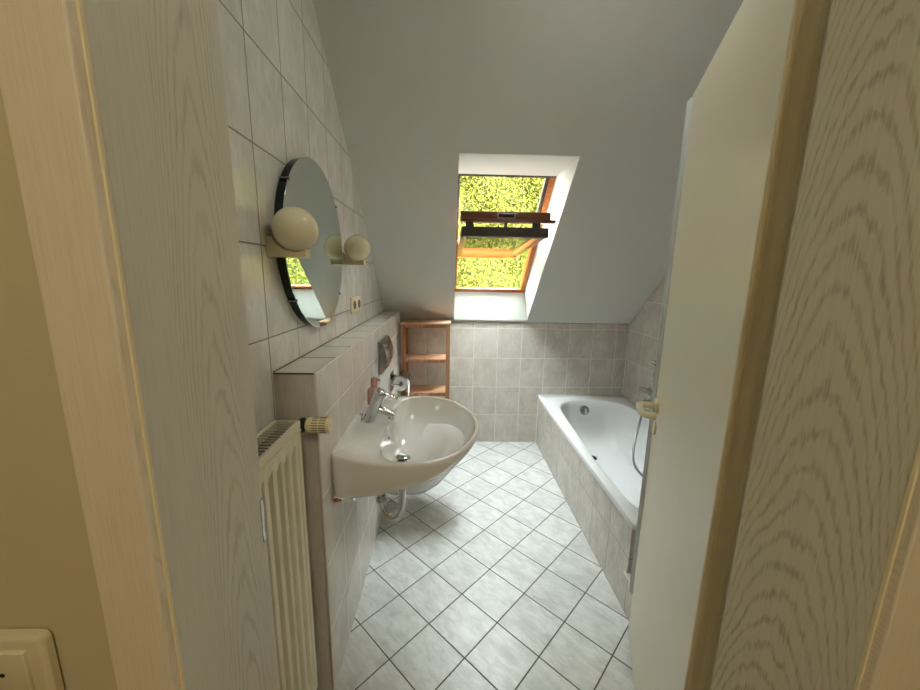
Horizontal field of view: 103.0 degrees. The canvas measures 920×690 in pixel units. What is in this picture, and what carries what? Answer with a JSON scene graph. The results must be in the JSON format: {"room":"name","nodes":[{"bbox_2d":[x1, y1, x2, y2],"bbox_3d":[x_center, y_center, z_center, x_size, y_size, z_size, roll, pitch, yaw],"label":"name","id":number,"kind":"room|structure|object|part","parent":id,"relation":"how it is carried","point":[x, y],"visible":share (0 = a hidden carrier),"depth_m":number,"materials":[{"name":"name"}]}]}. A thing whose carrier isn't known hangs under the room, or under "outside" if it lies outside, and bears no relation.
{"room":"hallway","nodes":[
{"label":"hallway","id":0,"kind":"room"},
{"bbox_2d":[217,0,384,433],"bbox_3d":[-0.613,-0.197,1.772,0.120,2.550,2.606,1,11,-2],"label":"wall","id":1,"kind":"structure","parent":0,"point":[281,105],"depth_m":1.04,"materials":[{"name":"tile"}]},
{"bbox_2d":[265,206,318,257],"bbox_3d":[-0.460,-0.310,1.009,0.134,0.135,0.120,1,11,-2],"label":"wall lamp","id":2,"kind":"object","parent":1,"relation":"attached to","point":[293,228],"visible":1,"depth_m":0.97,"materials":[{"name":"glass"}]},
{"bbox_2d":[274,157,341,326],"bbox_3d":[-0.521,-0.354,1.322,0.031,0.580,0.580,1,11,-2],"label":"round mirror","id":3,"kind":"object","parent":1,"relation":"attached to","point":[312,285],"visible":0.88,"depth_m":1.27,"materials":[{"name":"clear glass"}]},
{"bbox_2d":[350,295,360,313],"bbox_3d":[-0.551,-0.216,1.942,0.014,0.085,0.192,1,11,-2],"label":"power outlet","id":4,"kind":"object","parent":1,"relation":"attached to","point":[355,302],"visible":1,"depth_m":1.91,"materials":[{"name":"beige plastic"}]},
{"bbox_2d":[342,235,370,264],"bbox_3d":[-0.481,-0.441,1.699,0.134,0.135,0.120,1,11,-2],"label":"wall lamp","id":5,"kind":"object","parent":1,"relation":"attached to","point":[357,247],"visible":1,"depth_m":1.66,"materials":[{"name":"glass"}]},
{"bbox_2d":[273,311,401,689],"bbox_3d":[-0.511,0.457,2.108,0.120,1.144,1.956,1,11,-2],"label":"wall","id":6,"kind":"structure","parent":0,"point":[332,380],"depth_m":1.25,"materials":[{"name":"tile"}]},
{"bbox_2d":[257,417,332,689],"bbox_3d":[-0.434,0.742,0.913,0.143,1.029,0.452,1,11,-2],"label":"radiator","id":7,"kind":"object","parent":6,"relation":"attached to","point":[279,443],"visible":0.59,"depth_m":0.95,"materials":[{"name":"metal"}]},
{"bbox_3d":[-0.476,0.678,0.874,0.056,0.888,0.403,1,11,-2],"label":"panel","id":8,"kind":"part","parent":7,"relation":"part of","materials":[{"name":"metal"}]},
{"bbox_2d":[257,423,293,456],"bbox_3d":[-0.462,0.245,0.790,0.058,0.003,0.378,1,11,-2],"label":"grille","id":9,"kind":"object","parent":7,"relation":"attached to","point":[265,433],"depth_m":0.90,"materials":[{"name":"metal"}]},
{"bbox_3d":[-0.461,0.256,0.795,0.071,0.031,0.403,1,11,-2],"label":"rail","id":10,"kind":"part","parent":7,"relation":"part of","materials":[{"name":"metal"}]},
{"bbox_3d":[-0.475,0.641,1.071,0.070,0.888,0.003,1,11,-2],"label":"panel","id":11,"kind":"part","parent":7,"relation":"part of","materials":[{"name":"metal"}]},
{"bbox_2d":[378,335,392,375],"bbox_3d":[-0.421,0.052,2.117,0.058,0.190,0.259,1,11,-2],"label":"flush plate","id":12,"kind":"object","parent":6,"relation":"attached to","point":[385,346],"visible":1,"depth_m":2.01,"materials":[{"name":"silver metal"}]},
{"bbox_3d":[-0.447,0.052,2.116,0.006,0.190,0.259,1,11,-2],"label":"mounting frame","id":13,"kind":"part","parent":12,"relation":"part of","materials":[{"name":"metal"}]},
{"bbox_2d":[390,370,410,392],"bbox_3d":[-0.399,0.244,2.462,0.127,0.130,0.132,1,11,-2],"label":"toilet paper holder","id":14,"kind":"object","parent":6,"relation":"attached to","point":[406,374],"visible":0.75,"depth_m":2.44,"materials":[{"name":"silver metal"}]},
{"bbox_3d":[-0.459,0.243,2.461,0.008,0.130,0.130,1,11,-2],"label":"wall plate","id":15,"kind":"part","parent":14,"relation":"part of","materials":[{"name":"silver metal"}]},
{"bbox_2d":[393,376,409,395],"bbox_3d":[-0.393,0.269,2.467,0.098,0.135,0.100,1,11,-2],"label":"toilet roll","id":16,"kind":"object","parent":14,"relation":"hanging from","point":[398,379],"visible":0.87,"depth_m":2.42,"materials":[{"name":"paper"}]},
{"bbox_2d":[332,396,478,501],"bbox_3d":[-0.179,0.399,1.485,0.509,0.181,0.672,1,11,-2],"label":"washbasin","id":17,"kind":"object","parent":6,"relation":"attached to","point":[427,436],"visible":0.97,"depth_m":1.40,"materials":[{"name":"ceramic"}]},
{"bbox_2d":[367,377,379,404],"bbox_3d":[-0.388,0.208,1.657,0.062,0.123,0.062,1,11,-2],"label":"soap dispenser","id":18,"kind":"object","parent":17,"relation":"on","point":[370,391],"visible":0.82,"depth_m":1.64,"materials":[{"name":"plastic"}]},
{"bbox_2d":[359,388,398,423],"bbox_3d":[-0.323,0.245,1.464,0.156,0.147,0.055,1,11,-2],"label":"faucet","id":19,"kind":"object","parent":17,"relation":"on","point":[375,406],"visible":0.99,"depth_m":1.45,"materials":[{"name":"silver metal"}]},
{"bbox_3d":[-0.303,0.270,1.469,0.082,0.062,0.029,1,11,-2],"label":"spout","id":20,"kind":"part","parent":19,"relation":"part of","materials":[{"name":"silver metal"}]},
{"bbox_3d":[-0.293,0.195,1.456,0.096,0.044,0.052,1,11,-2],"label":"lever","id":21,"kind":"part","parent":19,"relation":"part of","materials":[{"name":"silver metal"}]},
{"bbox_2d":[353,489,405,518],"bbox_3d":[-0.328,0.607,1.520,0.217,0.256,0.072,1,11,-2],"label":"trap","id":22,"kind":"object","parent":17,"relation":"attached to","point":[380,499],"visible":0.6,"depth_m":1.52,"materials":[{"name":"silver metal"}]},
{"bbox_2d":[389,466,454,494],"bbox_3d":[-0.201,0.728,2.280,0.521,0.322,0.360,1,11,-2],"label":"toilet","id":23,"kind":"object","parent":6,"relation":"attached to","point":[427,486],"visible":0.07,"depth_m":2.17,"materials":[{"name":"ceramic"}]},
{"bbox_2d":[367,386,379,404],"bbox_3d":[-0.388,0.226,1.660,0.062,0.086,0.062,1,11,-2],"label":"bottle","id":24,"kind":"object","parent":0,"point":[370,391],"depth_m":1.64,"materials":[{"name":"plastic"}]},
{"bbox_2d":[0,88,919,689],"bbox_3d":[0.136,0.098,0.410,3.500,2.500,0.094,1,11,-2],"label":"wall","id":25,"kind":"structure","parent":0,"point":[48,582],"depth_m":0.35,"materials":[{"name":"paint"}]},
{"bbox_2d":[0,629,63,689],"bbox_3d":[-0.467,0.336,0.381,0.084,0.084,0.015,1,11,-2],"label":"light switch","id":26,"kind":"object","parent":25,"relation":"attached to","point":[28,657],"visible":1,"depth_m":0.38,"materials":[{"name":"beige plastic"}]},
{"bbox_2d":[335,442,633,689],"bbox_3d":[0.429,1.108,1.959,2.045,0.050,2.586,1,11,-2],"label":"floor","id":27,"kind":"structure","parent":0,"point":[487,577],"depth_m":1.66,"materials":[{"name":"tile"}]},
{"bbox_2d":[400,319,450,398],"bbox_3d":[-0.270,0.340,2.944,0.379,1.072,0.228,1,11,-2],"label":"shelf unit","id":28,"kind":"object","parent":27,"relation":"on","point":[415,390],"visible":0.61,"depth_m":2.82,"materials":[{"name":"brown wood"}]},
{"bbox_3d":[-0.437,0.363,2.841,0.032,1.059,0.022,1,11,-2],"label":"post","id":29,"kind":"part","parent":28,"relation":"part of","materials":[{"name":"brown wood"}]},
{"bbox_3d":[-0.443,0.326,3.036,0.032,1.059,0.022,1,11,-2],"label":"post","id":30,"kind":"part","parent":28,"relation":"part of","materials":[{"name":"brown wood"}]},
{"bbox_3d":[-0.271,0.356,2.951,0.365,0.012,0.202,1,11,-2],"label":"shelf","id":31,"kind":"part","parent":28,"relation":"part of","materials":[{"name":"brown wood"}]},
{"bbox_3d":[-0.261,-0.181,2.845,0.379,0.013,0.228,1,11,-2],"label":"shelf","id":32,"kind":"part","parent":28,"relation":"part of","materials":[{"name":"brown wood"}]},
{"bbox_3d":[-0.268,0.382,2.846,0.306,0.026,0.011,1,11,-2],"label":"cross rail","id":33,"kind":"part","parent":28,"relation":"part of","materials":[{"name":"brown wood"}]},
{"bbox_3d":[-0.263,0.122,2.797,0.306,0.026,0.011,1,11,-2],"label":"cross rail","id":34,"kind":"part","parent":28,"relation":"part of","materials":[{"name":"brown wood"}]},
{"bbox_3d":[-0.259,-0.141,2.748,0.306,0.026,0.011,1,11,-2],"label":"cross rail","id":35,"kind":"part","parent":28,"relation":"part of","materials":[{"name":"brown wood"}]},
{"bbox_3d":[-0.266,0.095,2.902,0.365,0.012,0.202,1,11,-2],"label":"shelf","id":36,"kind":"part","parent":28,"relation":"part of","materials":[{"name":"brown wood"}]},
{"bbox_3d":[-0.098,0.366,2.852,0.032,1.059,0.022,1,11,-2],"label":"post","id":37,"kind":"part","parent":28,"relation":"part of","materials":[{"name":"brown wood"}]},
{"bbox_2d":[538,394,648,529],"bbox_3d":[1.051,0.754,2.352,0.742,0.351,1.677,1,11,-2],"label":"bathtub","id":38,"kind":"object","parent":27,"relation":"on","point":[601,429],"visible":0.48,"depth_m":2.80,"materials":[{"name":"ceramic"}]},
{"bbox_3d":[1.014,0.532,2.979,0.076,0.074,0.040,1,11,-2],"label":"overflow knob","id":39,"kind":"part","parent":38,"relation":"part of","materials":[{"name":"silver metal"}]},
{"bbox_2d":[623,570,631,619],"bbox_3d":[1.078,1.088,1.497,0.738,0.183,0.232,1,11,-2],"label":"step","id":40,"kind":"structure","parent":27,"relation":"on","point":[628,595],"depth_m":1.56,"materials":[{"name":"tile"}]},
{"bbox_3d":[0.721,1.000,1.470,0.021,0.013,0.232,1,11,-2],"label":"edge trim","id":41,"kind":"part","parent":40,"relation":"part of","materials":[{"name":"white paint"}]},
{"bbox_2d":[408,322,628,441],"bbox_3d":[0.399,0.321,3.166,2.005,1.049,0.120,1,11,-2],"label":"wall","id":42,"kind":"structure","parent":0,"point":[499,371],"depth_m":3.08,"materials":[{"name":"tile"}]},
{"bbox_2d":[622,324,629,394],"bbox_3d":[1.403,0.126,3.094,0.006,0.613,0.008,1,11,-2],"label":"trim","id":43,"kind":"structure","parent":42,"relation":"attached to","point":[629,324],"depth_m":3.09,"materials":[{"name":"white paint"}]},
{"bbox_2d":[313,0,743,323],"bbox_3d":[0.444,-1.024,2.228,2.005,2.134,2.331,1,11,-2],"label":"ceiling","id":44,"kind":"structure","parent":0,"point":[593,96],"depth_m":1.68,"materials":[{"name":"paint"}]},
{"bbox_2d":[455,174,555,292],"bbox_3d":[0.253,-0.739,2.489,0.601,0.810,0.964,1,11,-2],"label":"window","id":45,"kind":"structure","parent":44,"relation":"attached to","point":[474,241],"depth_m":2.15,"materials":[{"name":"brown wood"}]},
{"bbox_3d":[0.218,-0.729,2.946,0.481,0.056,0.063,1,11,-2],"label":"rail","id":46,"kind":"part","parent":45,"relation":"part of","materials":[{"name":"brown wood"}]},
{"bbox_3d":[0.225,-0.686,2.498,0.411,0.063,0.849,1,11,-2],"label":"pane","id":47,"kind":"part","parent":45,"relation":"part of","materials":[{"name":"clear glass"}]},
{"bbox_3d":[0.251,-0.631,2.057,0.485,0.055,0.053,1,11,-2],"label":"rail","id":48,"kind":"part","parent":45,"relation":"part of","materials":[{"name":"black metal"}]},
{"bbox_3d":[0.255,-0.710,2.011,0.100,0.028,0.005,1,11,-2],"label":"type plate","id":49,"kind":"part","parent":45,"relation":"part of","materials":[{"name":"metal"}]},
{"bbox_2d":[499,214,513,217],"bbox_3d":[0.255,-0.710,2.009,0.086,0.018,0.002,1,11,-2],"label":"print","id":50,"kind":"object","parent":45,"relation":"on","point":[500,215],"depth_m":2.01},
{"bbox_2d":[535,400,635,608],"bbox_3d":[0.701,0.801,2.369,0.023,0.410,1.643,1,11,-2],"label":"wall","id":51,"kind":"structure","parent":0,"point":[611,539],"depth_m":1.96,"materials":[{"name":"tile"}]},
{"bbox_2d":[623,274,666,411],"bbox_3d":[1.510,-0.174,1.840,0.120,2.550,2.606,1,11,-2],"label":"wall","id":52,"kind":"structure","parent":0,"point":[644,332],"depth_m":2.82,"materials":[{"name":"tile"}]},
{"bbox_2d":[632,360,655,476],"bbox_3d":[1.267,0.471,2.475,0.151,0.702,0.459,6,12,23],"label":"shower","id":53,"kind":"object","parent":52,"relation":"attached to","point":[653,362],"visible":0.43,"depth_m":2.47,"materials":[{"name":"silver metal"}]},
{"bbox_2d":[639,387,652,401],"bbox_3d":[1.333,0.352,2.632,0.169,0.137,0.224,1,11,-2],"label":"mixer","id":54,"kind":"object","parent":52,"relation":"attached to","point":[648,392],"visible":0.4,"depth_m":2.62,"materials":[{"name":"silver metal"}]},
{"label":"outside","id":55,"kind":"structure","parent":0,"visible":0},
{"bbox_2d":[457,176,544,287],"bbox_3d":[0.849,-1.100,5.144,8.039,6.123,1.738,1,11,-2],"label":"hedge","id":56,"kind":"object","parent":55,"point":[477,193],"visible":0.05,"depth_m":4.85,"materials":[{"name":"green plant"}]},
{"bbox_3d":[0.487,0.086,0.506,2.005,2.500,0.079,1,11,-2],"label":"wall","id":57,"kind":"structure","parent":0,"visible":0},
{"bbox_2d":[0,0,279,689],"bbox_3d":[-0.326,0.308,0.469,0.059,2.050,0.198,1,11,-2],"label":"door frame","id":58,"kind":"structure","parent":57,"relation":"attached to","point":[116,110],"depth_m":0.35,"materials":[{"name":"brown wood"}]},
{"bbox_3d":[-0.325,0.325,0.381,0.057,2.050,0.018,1,11,-2],"label":"architrave","id":59,"kind":"part","parent":58,"relation":"part of","materials":[{"name":"brown wood"}]},
{"bbox_3d":[-0.300,0.267,0.557,0.002,0.070,0.008,1,11,-2],"label":"strike plate","id":60,"kind":"part","parent":58,"relation":"part of","materials":[{"name":"silver metal"}]},
{"bbox_2d":[711,0,919,689],"bbox_3d":[0.481,0.317,0.495,0.059,2.050,0.198,1,11,-2],"label":"door frame","id":61,"kind":"structure","parent":57,"relation":"attached to","point":[824,589],"depth_m":0.43,"materials":[{"name":"brown wood"}]},
{"bbox_2d":[628,0,832,689],"bbox_3d":[0.581,0.242,1.009,0.126,1.985,0.707,5,11,19],"label":"door","id":62,"kind":"structure","parent":61,"relation":"attached to","point":[748,119],"depth_m":0.74,"materials":[{"name":"paint"}]},
{"bbox_3d":[0.630,0.219,1.243,0.064,0.023,0.133,6,12,26],"label":"lever","id":63,"kind":"part","parent":62,"relation":"part of","materials":[{"name":"beige plastic"}]},
{"bbox_3d":[0.683,0.213,1.277,0.013,0.060,0.060,5,11,19],"label":"handle","id":64,"kind":"part","parent":62,"relation":"part of","materials":[{"name":"beige plastic"}]},
{"bbox_3d":[0.485,0.333,0.407,0.057,2.050,0.018,1,11,-2],"label":"architrave","id":65,"kind":"part","parent":61,"relation":"part of","materials":[{"name":"brown wood"}]}
]}

